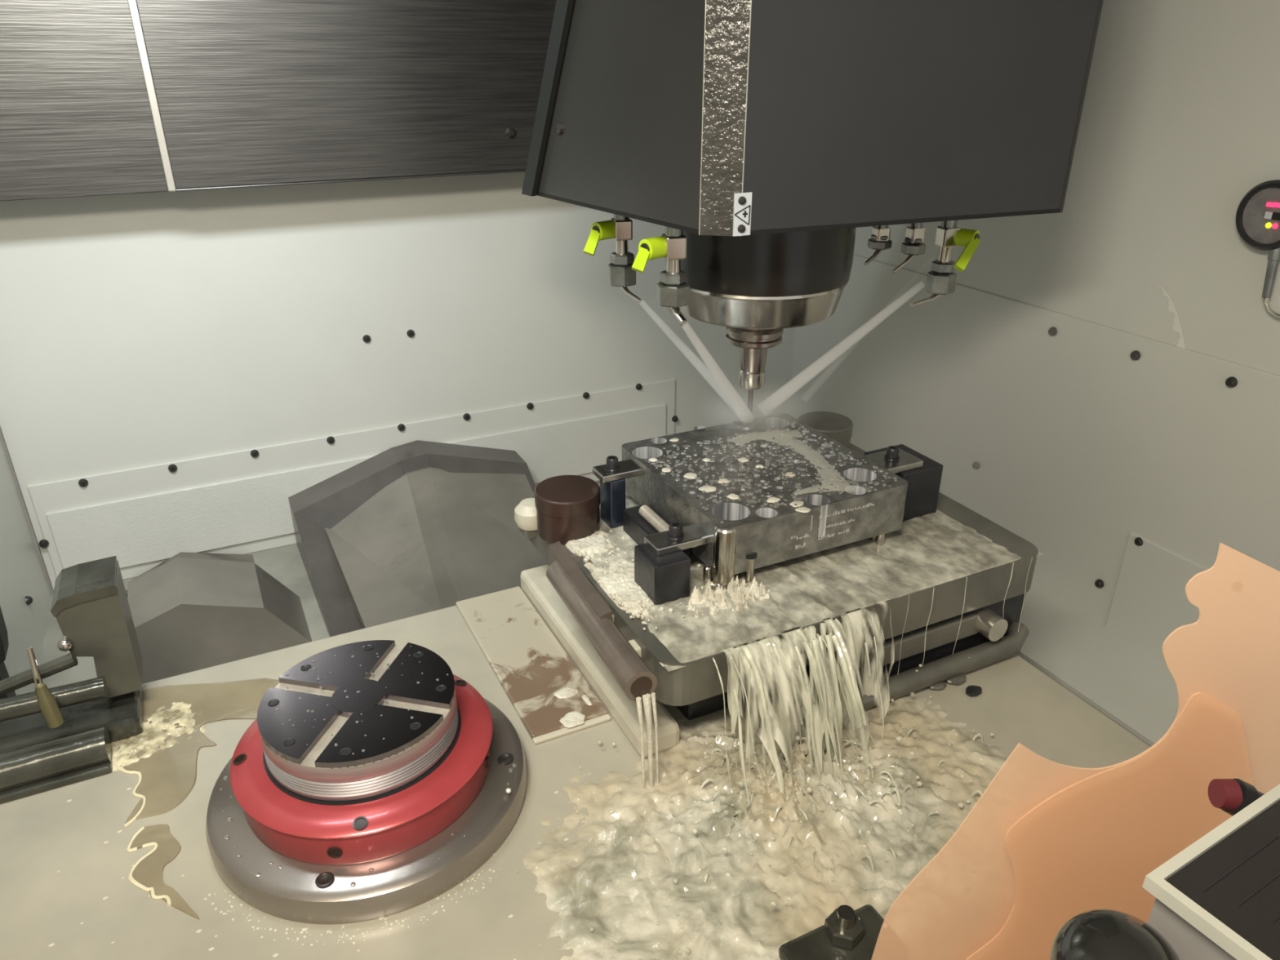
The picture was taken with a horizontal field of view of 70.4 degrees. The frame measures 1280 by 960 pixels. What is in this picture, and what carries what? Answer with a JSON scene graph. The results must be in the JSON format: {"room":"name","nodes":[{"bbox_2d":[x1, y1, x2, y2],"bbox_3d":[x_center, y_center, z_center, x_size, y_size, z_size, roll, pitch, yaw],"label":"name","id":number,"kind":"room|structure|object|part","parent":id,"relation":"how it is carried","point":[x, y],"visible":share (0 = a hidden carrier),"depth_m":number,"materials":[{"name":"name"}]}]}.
{"room":"workspace","nodes":[
{"label":"workspace","id":0,"kind":"room"},
{"bbox_2d":[0,426,53,695],"bbox_3d":[-0.510,-0.091,0.356,0.067,1.300,1.700,-12,28,-24],"label":"wall","id":1,"kind":"structure","parent":0,"point":[26,588],"depth_m":1.18,"materials":[{"name":"metal"}]},
{"bbox_2d":[0,606,16,698],"bbox_3d":[-0.692,0.219,0.977,0.044,0.208,0.030,-12,28,-24],"label":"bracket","id":2,"kind":"object","parent":1,"relation":"attached to","point":[4,644],"visible":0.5,"depth_m":0.96,"materials":[{"name":"black metal"}]},
{"bbox_3d":[-0.692,0.159,0.949,0.044,0.075,0.030,-12,28,-24],"label":"plate","id":3,"kind":"part","parent":2,"relation":"part of","materials":[{"name":"black metal"}]},
{"bbox_3d":[-0.693,0.240,0.986,0.018,0.164,0.030,-12,28,-24],"label":"post","id":4,"kind":"part","parent":2,"relation":"part of","materials":[{"name":"black metal"}]},
{"bbox_2d":[0,172,795,589],"bbox_3d":[-0.293,-0.554,1.336,1.500,1.300,0.072,-12,28,-24],"label":"wall","id":5,"kind":"structure","parent":0,"point":[176,368],"depth_m":1.36,"materials":[{"name":"metal"}]},
{"bbox_2d":[0,0,556,201],"bbox_3d":[-0.377,-0.749,1.102,1.031,0.728,0.107,-12,28,-24],"label":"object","id":6,"kind":"object","parent":5,"relation":"attached to","point":[98,97],"visible":0.73,"depth_m":1.12,"materials":[{"name":"black metal"}]},
{"bbox_3d":[-0.579,-0.687,0.968,0.009,0.726,0.015,-12,28,-24],"label":"edge trim","id":7,"kind":"part","parent":6,"relation":"part of","materials":[{"name":"beige"}]},
{"bbox_3d":[-0.235,-0.431,1.275,0.759,0.003,0.007,-12,28,-24],"label":"edge trim","id":8,"kind":"part","parent":6,"relation":"part of","materials":[{"name":"silver metal"}]},
{"bbox_3d":[-0.394,-0.011,1.504,1.024,0.174,0.005,-12,28,-24],"label":"panel","id":9,"kind":"part","parent":5,"relation":"part of","materials":[{"name":"paint"}]},
{"bbox_3d":[-0.396,0.002,1.504,0.991,0.108,0.006,-12,28,-24],"label":"panel","id":10,"kind":"part","parent":5,"relation":"part of","materials":[{"name":"paint"}]},
{"bbox_2d":[40,480,1178,746],"bbox_3d":[0.074,0.356,0.950,1.500,0.044,1.800,-12,28,-24],"label":"floor","id":11,"kind":"structure","parent":0,"point":[1136,690],"depth_m":1.18,"materials":[{"name":"paint"}]},
{"bbox_2d":[125,551,311,684],"bbox_3d":[-0.606,0.139,1.270,0.226,0.103,0.289,-12,28,-24],"label":"cover","id":12,"kind":"object","parent":11,"relation":"on","point":[190,611],"visible":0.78,"depth_m":1.17,"materials":[{"name":"metal"}]},
{"bbox_2d":[288,440,548,636],"bbox_3d":[-0.296,0.081,1.344,0.375,0.144,0.402,-12,28,-24],"label":"cover","id":13,"kind":"object","parent":11,"relation":"on","point":[416,527],"visible":0.87,"depth_m":1.34,"materials":[{"name":"metal"}]},
{"bbox_2d":[0,588,1151,959],"bbox_3d":[-0.010,0.360,0.734,0.945,0.162,0.802,-12,28,-24],"label":"table","id":14,"kind":"object","parent":11,"relation":"on","point":[42,834],"depth_m":0.71,"materials":[{"name":"cream paint"}]},
{"bbox_2d":[0,555,142,804],"bbox_3d":[-0.519,0.171,0.778,0.154,0.146,0.120,-12,28,-24],"label":"vise","id":15,"kind":"object","parent":14,"relation":"on","point":[51,738],"visible":1,"depth_m":0.78,"materials":[{"name":"metal"}]},
{"bbox_3d":[-0.514,0.254,0.764,0.122,0.007,0.030,-12,28,-24],"label":"foot rail","id":16,"kind":"part","parent":15,"relation":"part of","materials":[{"name":"grey metal"}]},
{"bbox_3d":[-0.414,0.271,0.736,0.041,0.003,0.228,-22,33,-38],"label":"puddle rim","id":17,"kind":"part","parent":14,"relation":"part of","materials":[{"name":"beige liquid"}]},
{"bbox_2d":[127,823,199,919],"bbox_3d":[-0.362,0.297,0.681,0.038,0.001,0.117,-16,30,-30],"label":"puddle","id":18,"kind":"object","parent":14,"relation":"on","point":[148,872],"visible":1,"depth_m":0.69,"materials":[{"name":"beige liquid"}]},
{"bbox_2d":[112,678,279,824],"bbox_3d":[-0.416,0.226,0.831,0.174,0.001,0.184,18,31,33],"label":"puddle","id":19,"kind":"object","parent":14,"relation":"on","point":[169,775],"visible":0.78,"depth_m":0.82,"materials":[{"name":"beige liquid"}]},
{"bbox_2d":[111,702,205,771],"bbox_3d":[-0.455,0.231,0.819,0.200,0.006,0.150,-12,28,-24],"label":"yellow froth","id":20,"kind":"object","parent":19,"relation":"on","point":[120,757],"visible":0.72,"depth_m":0.82,"materials":[{"name":"beige liquid"}]},
{"bbox_2d":[48,787,570,959],"bbox_3d":[-0.251,0.293,0.691,0.446,0.001,0.157,0,25,1],"label":"bubbles","id":21,"kind":"object","parent":14,"relation":"on","point":[128,788],"visible":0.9,"depth_m":0.65,"materials":[{"name":"beige liquid"}]},
{"bbox_2d":[205,640,526,924],"bbox_3d":[-0.222,0.215,0.735,0.253,0.103,0.253,-12,28,-24],"label":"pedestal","id":22,"kind":"object","parent":14,"relation":"on","point":[371,781],"visible":1,"depth_m":0.67,"materials":[{"name":"metal"}]},
{"bbox_2d":[455,586,610,744],"bbox_3d":[-0.116,0.179,0.925,0.076,0.006,0.252,-12,28,-24],"label":"base plate","id":23,"kind":"object","parent":14,"relation":"on","point":[530,664],"visible":1,"depth_m":0.91,"materials":[{"name":"metal"}]},
{"bbox_2d":[553,687,591,728],"bbox_3d":[-0.064,0.211,0.849,0.037,0.002,0.056,-12,28,-24],"label":"foam","id":24,"kind":"object","parent":23,"relation":"on","point":[571,719],"depth_m":0.84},
{"bbox_2d":[523,695,1007,959],"bbox_3d":[0.145,0.276,0.704,0.560,0.024,0.400,-12,28,-24],"label":"pool","id":25,"kind":"object","parent":14,"relation":"on","point":[721,917],"visible":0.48,"depth_m":0.71,"materials":[{"name":"beige liquid"}]},
{"bbox_2d":[635,692,658,788],"bbox_3d":[0.006,0.216,0.744,0.018,0.094,0.011,-12,28,-24],"label":"drip","id":26,"kind":"object","parent":25,"relation":"on","point":[646,698],"visible":1,"depth_m":0.74,"materials":[{"name":"liquid"}]},
{"bbox_2d":[506,664,1037,957],"bbox_3d":[0.143,0.254,0.734,0.488,0.038,0.340,-12,28,-24],"label":"coolant splash","id":27,"kind":"object","parent":14,"relation":"on","point":[739,812],"visible":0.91,"depth_m":0.74,"materials":[{"name":"beige liquid"}]},
{"bbox_2d":[520,443,1038,757],"bbox_3d":[0.123,0.099,0.964,0.466,0.118,0.364,-12,28,-24],"label":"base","id":28,"kind":"object","parent":14,"relation":"on","point":[619,659],"visible":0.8,"depth_m":0.86,"materials":[{"name":"metal"}]},
{"bbox_2d":[514,497,537,538],"bbox_3d":[-0.118,0.040,0.985,0.038,0.039,0.038,-12,28,-24],"label":"plug","id":29,"kind":"object","parent":28,"relation":"attached to","point":[525,513],"visible":0.8,"depth_m":0.97,"materials":[{"name":"plastic"}]},
{"bbox_2d":[565,528,664,666],"bbox_3d":[0.006,0.087,0.866,0.106,0.009,0.270,-12,28,-24],"label":"foam","id":30,"kind":"object","parent":28,"relation":"on","point":[597,542],"visible":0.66,"depth_m":0.86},
{"bbox_2d":[710,526,736,591],"bbox_3d":[0.077,0.070,0.830,0.028,0.064,0.028,-12,28,-24],"label":"post","id":31,"kind":"object","parent":28,"relation":"on","point":[724,541],"visible":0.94,"depth_m":0.82,"materials":[{"name":"metal"}]},
{"bbox_2d":[744,552,757,582],"bbox_3d":[0.102,0.082,0.840,0.013,0.033,0.012,-12,28,-24],"label":"pin","id":32,"kind":"object","parent":28,"relation":"on","point":[748,575],"visible":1,"depth_m":0.84,"materials":[{"name":"metal"}]},
{"bbox_2d":[533,411,1044,671],"bbox_3d":[0.129,0.027,0.941,0.438,0.050,0.344,-12,28,-24],"label":"fixture plate","id":33,"kind":"object","parent":28,"relation":"on","point":[929,550],"depth_m":0.87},
{"bbox_3d":[-0.074,0.030,0.933,0.067,0.048,0.067,-12,28,-24],"label":"brown cap","id":34,"kind":"part","parent":33,"relation":"part of","materials":[{"name":"brown metal"}]},
{"bbox_2d":[592,455,644,528],"bbox_3d":[-0.022,0.010,0.945,0.049,0.075,0.028,-12,28,-24],"label":"clamp","id":35,"kind":"object","parent":33,"relation":"on","point":[612,475],"visible":0.99,"depth_m":0.93,"materials":[{"name":"metal"}]},
{"bbox_2d":[604,464,619,471],"bbox_3d":[-0.028,-0.013,0.930,0.016,0.002,0.016,-12,28,-24],"label":"washer","id":36,"kind":"object","parent":35,"relation":"in","point":[607,467],"depth_m":0.92,"materials":[{"name":"metal"}]},
{"bbox_2d":[568,536,703,630],"bbox_3d":[0.003,0.083,0.872,0.102,0.009,0.203,-12,28,-24],"label":"bubbles","id":37,"kind":"object","parent":33,"relation":"on","point":[589,557],"visible":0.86,"depth_m":0.82,"materials":[{"name":"white liquid"}]},
{"bbox_2d":[622,504,690,558],"bbox_3d":[0.015,0.052,0.900,0.028,0.037,0.095,-12,28,-24],"label":"rod","id":38,"kind":"object","parent":33,"relation":"on","point":[639,522],"visible":0.6,"depth_m":0.90,"materials":[{"name":"metal"}]},
{"bbox_3d":[0.018,0.043,0.890,0.012,0.012,0.064,-12,28,-24],"label":"rod","id":39,"kind":"part","parent":38,"relation":"part of","materials":[{"name":"metal"}]},
{"bbox_2d":[634,521,711,604],"bbox_3d":[0.034,0.072,0.828,0.067,0.062,0.044,-12,28,-24],"label":"clamp","id":40,"kind":"object","parent":33,"relation":"on","point":[662,570],"visible":1,"depth_m":0.81,"materials":[{"name":"metal"}]},
{"bbox_2d":[666,532,684,540],"bbox_3d":[0.033,0.050,0.827,0.016,0.002,0.016,-12,28,-24],"label":"washer","id":41,"kind":"object","parent":40,"relation":"in","point":[670,535],"depth_m":0.82,"materials":[{"name":"metal"}]},
{"bbox_2d":[702,564,711,586],"bbox_3d":[0.062,0.089,0.838,0.008,0.022,0.008,-12,28,-24],"label":"pin","id":42,"kind":"object","parent":33,"relation":"on","point":[707,569],"visible":0.76,"depth_m":0.83,"materials":[{"name":"metal"}]},
{"bbox_2d":[687,575,769,617],"bbox_3d":[0.083,0.105,0.809,0.120,0.025,0.045,-12,28,-24],"label":"foam","id":43,"kind":"object","parent":33,"relation":"on","point":[737,591],"depth_m":0.81,"materials":[{"name":"liquid"}]},
{"bbox_3d":[0.228,-0.056,1.127,0.068,0.038,0.068,-12,28,-24],"label":"brown cap","id":44,"kind":"part","parent":33,"relation":"part of","materials":[{"name":"metal"}]},
{"bbox_2d":[862,444,942,521],"bbox_3d":[0.272,-0.004,0.972,0.074,0.077,0.065,-12,28,-24],"label":"clamp","id":45,"kind":"object","parent":33,"relation":"on","point":[923,474],"visible":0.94,"depth_m":0.95,"materials":[{"name":"metal"}]},
{"bbox_2d":[884,453,899,461],"bbox_3d":[0.264,-0.024,0.949,0.016,0.002,0.016,-12,28,-24],"label":"washer","id":46,"kind":"object","parent":45,"relation":"in","point":[888,457],"depth_m":0.94,"materials":[{"name":"metal"}]},
{"bbox_3d":[0.162,-0.016,1.067,0.018,0.016,0.018,-12,28,-24],"label":"button","id":47,"kind":"object","parent":33,"relation":"on","visible":0},
{"bbox_2d":[622,413,907,574],"bbox_3d":[0.120,0.004,0.950,0.216,0.050,0.225,-12,28,-24],"label":"metal workpiece","id":48,"kind":"object","parent":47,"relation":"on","point":[782,533],"visible":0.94,"depth_m":0.89,"materials":[{"name":"metal"}]},
{"bbox_2d":[648,438,810,512],"bbox_3d":[0.090,-0.005,0.908,0.202,0.001,0.093,18,31,33],"label":"foam","id":49,"kind":"object","parent":48,"relation":"on","point":[707,488],"visible":1,"depth_m":0.88,"materials":[{"name":"liquid"}]},
{"bbox_2d":[644,421,897,523],"bbox_3d":[0.128,-0.013,0.925,0.207,0.003,0.184,-12,28,-24],"label":"droplet","id":50,"kind":"object","parent":48,"relation":"on","point":[686,446],"visible":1,"depth_m":0.92,"materials":[{"name":"grey"}]},
{"bbox_2d":[728,429,855,495],"bbox_3d":[0.150,-0.020,0.940,0.087,0.001,0.168,-5,26,-11],"label":"film","id":51,"kind":"object","parent":48,"relation":"on","point":[813,456],"visible":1,"depth_m":0.95,"materials":[{"name":"beige liquid"}]},
{"bbox_2d":[722,600,894,786],"bbox_3d":[0.161,0.186,0.779,0.178,0.108,0.069,-12,28,-24],"label":"curtain","id":52,"kind":"object","parent":28,"relation":"attached to","point":[780,672],"visible":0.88,"depth_m":0.77,"materials":[{"name":"white liquid"}]},
{"bbox_2d":[711,556,1032,813],"bbox_3d":[0.238,0.173,0.804,0.367,0.111,0.083,-12,28,-24],"label":"strands","id":53,"kind":"object","parent":52,"relation":"attached to","point":[815,648],"visible":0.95,"depth_m":0.77},
{"bbox_2d":[875,533,884,546],"bbox_3d":[0.241,0.051,0.907,0.008,0.032,0.008,-12,28,-24],"label":"pin","id":54,"kind":"object","parent":28,"relation":"on","point":[880,539],"visible":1,"depth_m":0.91,"materials":[{"name":"metal"}]},
{"bbox_3d":[0.275,0.186,0.882,0.280,0.026,0.030,-12,28,-24],"label":"rail","id":55,"kind":"part","parent":28,"relation":"part of","materials":[{"name":"metal"}]},
{"bbox_3d":[0.275,0.155,0.879,0.140,0.024,0.008,-12,28,-24],"label":"slot plate","id":56,"kind":"part","parent":28,"relation":"part of","materials":[{"name":"metal"}]},
{"bbox_2d":[777,904,884,959],"bbox_3d":[0.138,0.311,0.612,0.080,0.034,0.044,-12,28,-24],"label":"clamp","id":57,"kind":"object","parent":14,"relation":"on","point":[842,935],"visible":0.84,"depth_m":0.61,"materials":[{"name":"metal"}]},
{"bbox_2d":[928,681,946,690],"bbox_3d":[0.289,0.199,0.881,0.019,0.008,0.013,-12,28,-24],"label":"chip","id":58,"kind":"object","parent":14,"relation":"on","point":[940,686],"visible":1,"depth_m":0.88,"materials":[{"name":"metal"}]},
{"bbox_2d":[945,673,965,684],"bbox_3d":[0.310,0.195,0.890,0.024,0.009,0.018,-12,28,-24],"label":"chip","id":59,"kind":"object","parent":14,"relation":"on","point":[959,679],"visible":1,"depth_m":0.88,"materials":[{"name":"metal"}]},
{"bbox_2d":[965,684,982,696],"bbox_3d":[0.322,0.203,0.874,0.018,0.006,0.013,-12,28,-24],"label":"chip","id":60,"kind":"object","parent":14,"relation":"on","point":[971,691],"visible":1,"depth_m":0.87,"materials":[{"name":"metal"}]},
{"bbox_2d":[871,542,1279,959],"bbox_3d":[0.300,0.183,0.532,0.303,0.334,0.001,0,25,0],"label":"sheet","id":61,"kind":"object","parent":14,"relation":"on","point":[1047,842],"visible":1,"depth_m":0.54,"materials":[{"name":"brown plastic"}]},
{"bbox_2d":[1049,908,1180,959],"bbox_3d":[0.174,0.286,0.380,0.045,0.277,0.045,-12,28,-24],"label":"handle","id":62,"kind":"object","parent":14,"relation":"on","point":[1095,934],"visible":1,"depth_m":0.32,"materials":[{"name":"black plastic"}]},
{"bbox_2d":[1142,783,1279,959],"bbox_3d":[0.323,0.281,0.386,0.220,0.283,0.160,-14,29,-27],"label":"console","id":63,"kind":"object","parent":14,"relation":"on","point":[1218,898],"visible":1,"depth_m":0.34,"materials":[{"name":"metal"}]},
{"bbox_2d":[1208,778,1264,816],"bbox_3d":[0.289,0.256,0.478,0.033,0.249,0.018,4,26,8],"label":"button","id":64,"kind":"object","parent":63,"relation":"attached to","point":[1231,796],"visible":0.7,"depth_m":0.42,"materials":[{"name":"red plastic"}]},
{"bbox_3d":[0.600,0.243,1.154,0.141,0.014,1.150,-12,28,-24],"label":"drip plate","id":65,"kind":"part","parent":11,"relation":"part of","materials":[{"name":"paint"}]},
{"bbox_2d":[788,0,1279,662],"bbox_3d":[0.699,-0.339,0.903,0.073,1.319,1.700,-12,28,-24],"label":"wall","id":66,"kind":"structure","parent":0,"point":[1098,383],"depth_m":1.14,"materials":[{"name":"metal"}]},
{"bbox_3d":[0.632,0.024,1.161,0.004,0.405,1.300,-12,28,-24],"label":"panel","id":67,"kind":"part","parent":66,"relation":"part of","materials":[{"name":"paint"}]},
{"bbox_3d":[0.775,0.261,0.945,0.005,0.160,0.640,-12,28,-24],"label":"panel","id":68,"kind":"part","parent":66,"relation":"part of","materials":[{"name":"paint"}]},
{"bbox_2d":[1235,179,1279,319],"bbox_3d":[0.662,-0.239,0.943,0.018,0.137,0.097,-12,28,-24],"label":"gauge","id":69,"kind":"object","parent":66,"relation":"attached to","point":[1257,219],"visible":1,"depth_m":0.95,"materials":[{"name":"black plastic"}]},
{"bbox_2d":[1265,222,1271,228],"bbox_3d":[0.653,-0.265,0.942,0.006,0.006,0.006,-12,28,-24],"label":"lamp","id":70,"kind":"object","parent":69,"relation":"attached to","point":[1268,225],"depth_m":0.94,"materials":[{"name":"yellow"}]},
{"bbox_2d":[1271,222,1278,228],"bbox_3d":[0.656,-0.262,0.936,0.006,0.006,0.006,-12,28,-24],"label":"lamp","id":71,"kind":"object","parent":69,"relation":"on","point":[1274,225],"depth_m":0.93,"materials":[{"name":"red"}]},
{"bbox_3d":[0.074,-0.844,0.382,1.500,0.040,1.800,-12,28,-24],"label":"ceiling","id":72,"kind":"structure","parent":0,"visible":0},
{"bbox_2d":[521,0,1103,328],"bbox_3d":[0.137,-0.569,0.836,0.453,0.824,0.420,-12,28,-24],"label":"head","id":73,"kind":"object","parent":72,"relation":"attached to","point":[766,133],"visible":0.89,"depth_m":0.78},
{"bbox_2d":[583,213,642,302],"bbox_3d":[-0.029,-0.252,0.987,0.063,0.108,0.055,0,25,0],"label":"coolant nozzle","id":74,"kind":"object","parent":73,"relation":"attached to","point":[621,274],"visible":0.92,"depth_m":0.99,"materials":[{"name":"metal"}]},
{"bbox_3d":[-0.038,-0.270,0.982,0.024,0.019,0.020,-21,32,-37],"label":"lever","id":75,"kind":"part","parent":74,"relation":"part of","materials":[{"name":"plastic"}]},
{"bbox_3d":[-0.020,-0.292,0.980,0.017,0.030,0.017,-12,28,-24],"label":"stem","id":76,"kind":"part","parent":74,"relation":"part of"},
{"bbox_2d":[631,226,689,326],"bbox_3d":[0.017,-0.196,0.861,0.067,0.101,0.037,-12,28,-24],"label":"coolant nozzle","id":77,"kind":"object","parent":73,"relation":"attached to","point":[673,291],"visible":0.91,"depth_m":0.86,"materials":[{"name":"metal"}]},
{"bbox_3d":[0.014,-0.218,0.853,0.024,0.019,0.020,-21,32,-37],"label":"lever","id":78,"kind":"part","parent":77,"relation":"part of","materials":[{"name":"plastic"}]},
{"bbox_3d":[0.032,-0.236,0.853,0.017,0.022,0.017,-12,28,-24],"label":"stem","id":79,"kind":"part","parent":77,"relation":"part of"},
{"bbox_3d":[0.085,-0.220,0.752,0.016,0.035,0.002,-9,27,-19],"label":"label plate","id":80,"kind":"part","parent":73,"relation":"part of","materials":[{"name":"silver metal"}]},
{"bbox_2d":[725,326,783,417],"bbox_3d":[0.127,-0.130,1.022,0.064,0.129,0.064,-12,28,-24],"label":"holder","id":81,"kind":"object","parent":73,"relation":"attached to","point":[753,344],"visible":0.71,"depth_m":1.00,"materials":[{"name":"metal"}]},
{"bbox_3d":[0.140,-0.303,0.964,0.446,0.004,0.420,-12,28,-24],"label":"plate","id":82,"kind":"part","parent":73,"relation":"part of","materials":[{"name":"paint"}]},
{"bbox_2d":[863,225,892,265],"bbox_3d":[0.280,-0.301,1.069,0.047,0.089,0.024,-20,32,-36],"label":"coolant nozzle","id":83,"kind":"object","parent":73,"relation":"attached to","point":[880,240],"visible":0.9,"depth_m":1.07,"materials":[{"name":"metal"}]},
{"bbox_3d":[0.287,-0.320,1.067,0.014,0.054,0.014,-12,28,-24],"label":"stem","id":84,"kind":"part","parent":83,"relation":"part of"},
{"bbox_2d":[891,222,925,273],"bbox_3d":[0.317,-0.296,1.067,0.054,0.098,0.024,-20,32,-36],"label":"coolant nozzle","id":85,"kind":"object","parent":73,"relation":"attached to","point":[913,246],"visible":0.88,"depth_m":1.07,"materials":[{"name":"metal"}]},
{"bbox_3d":[0.327,-0.319,1.066,0.014,0.054,0.014,-12,28,-24],"label":"stem","id":86,"kind":"part","parent":85,"relation":"part of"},
{"bbox_2d":[910,220,980,306],"bbox_3d":[0.328,-0.244,0.974,0.050,0.111,0.074,22,33,39],"label":"coolant nozzle","id":87,"kind":"object","parent":73,"relation":"attached to","point":[941,280],"visible":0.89,"depth_m":0.99,"materials":[{"name":"metal"}]},
{"bbox_3d":[0.335,-0.287,0.979,0.016,0.038,0.016,-12,28,-24],"label":"stem","id":88,"kind":"part","parent":87,"relation":"part of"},
{"bbox_3d":[0.352,-0.262,0.981,0.023,0.018,0.019,22,33,38],"label":"lever","id":89,"kind":"part","parent":87,"relation":"part of","materials":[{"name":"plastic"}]}
]}

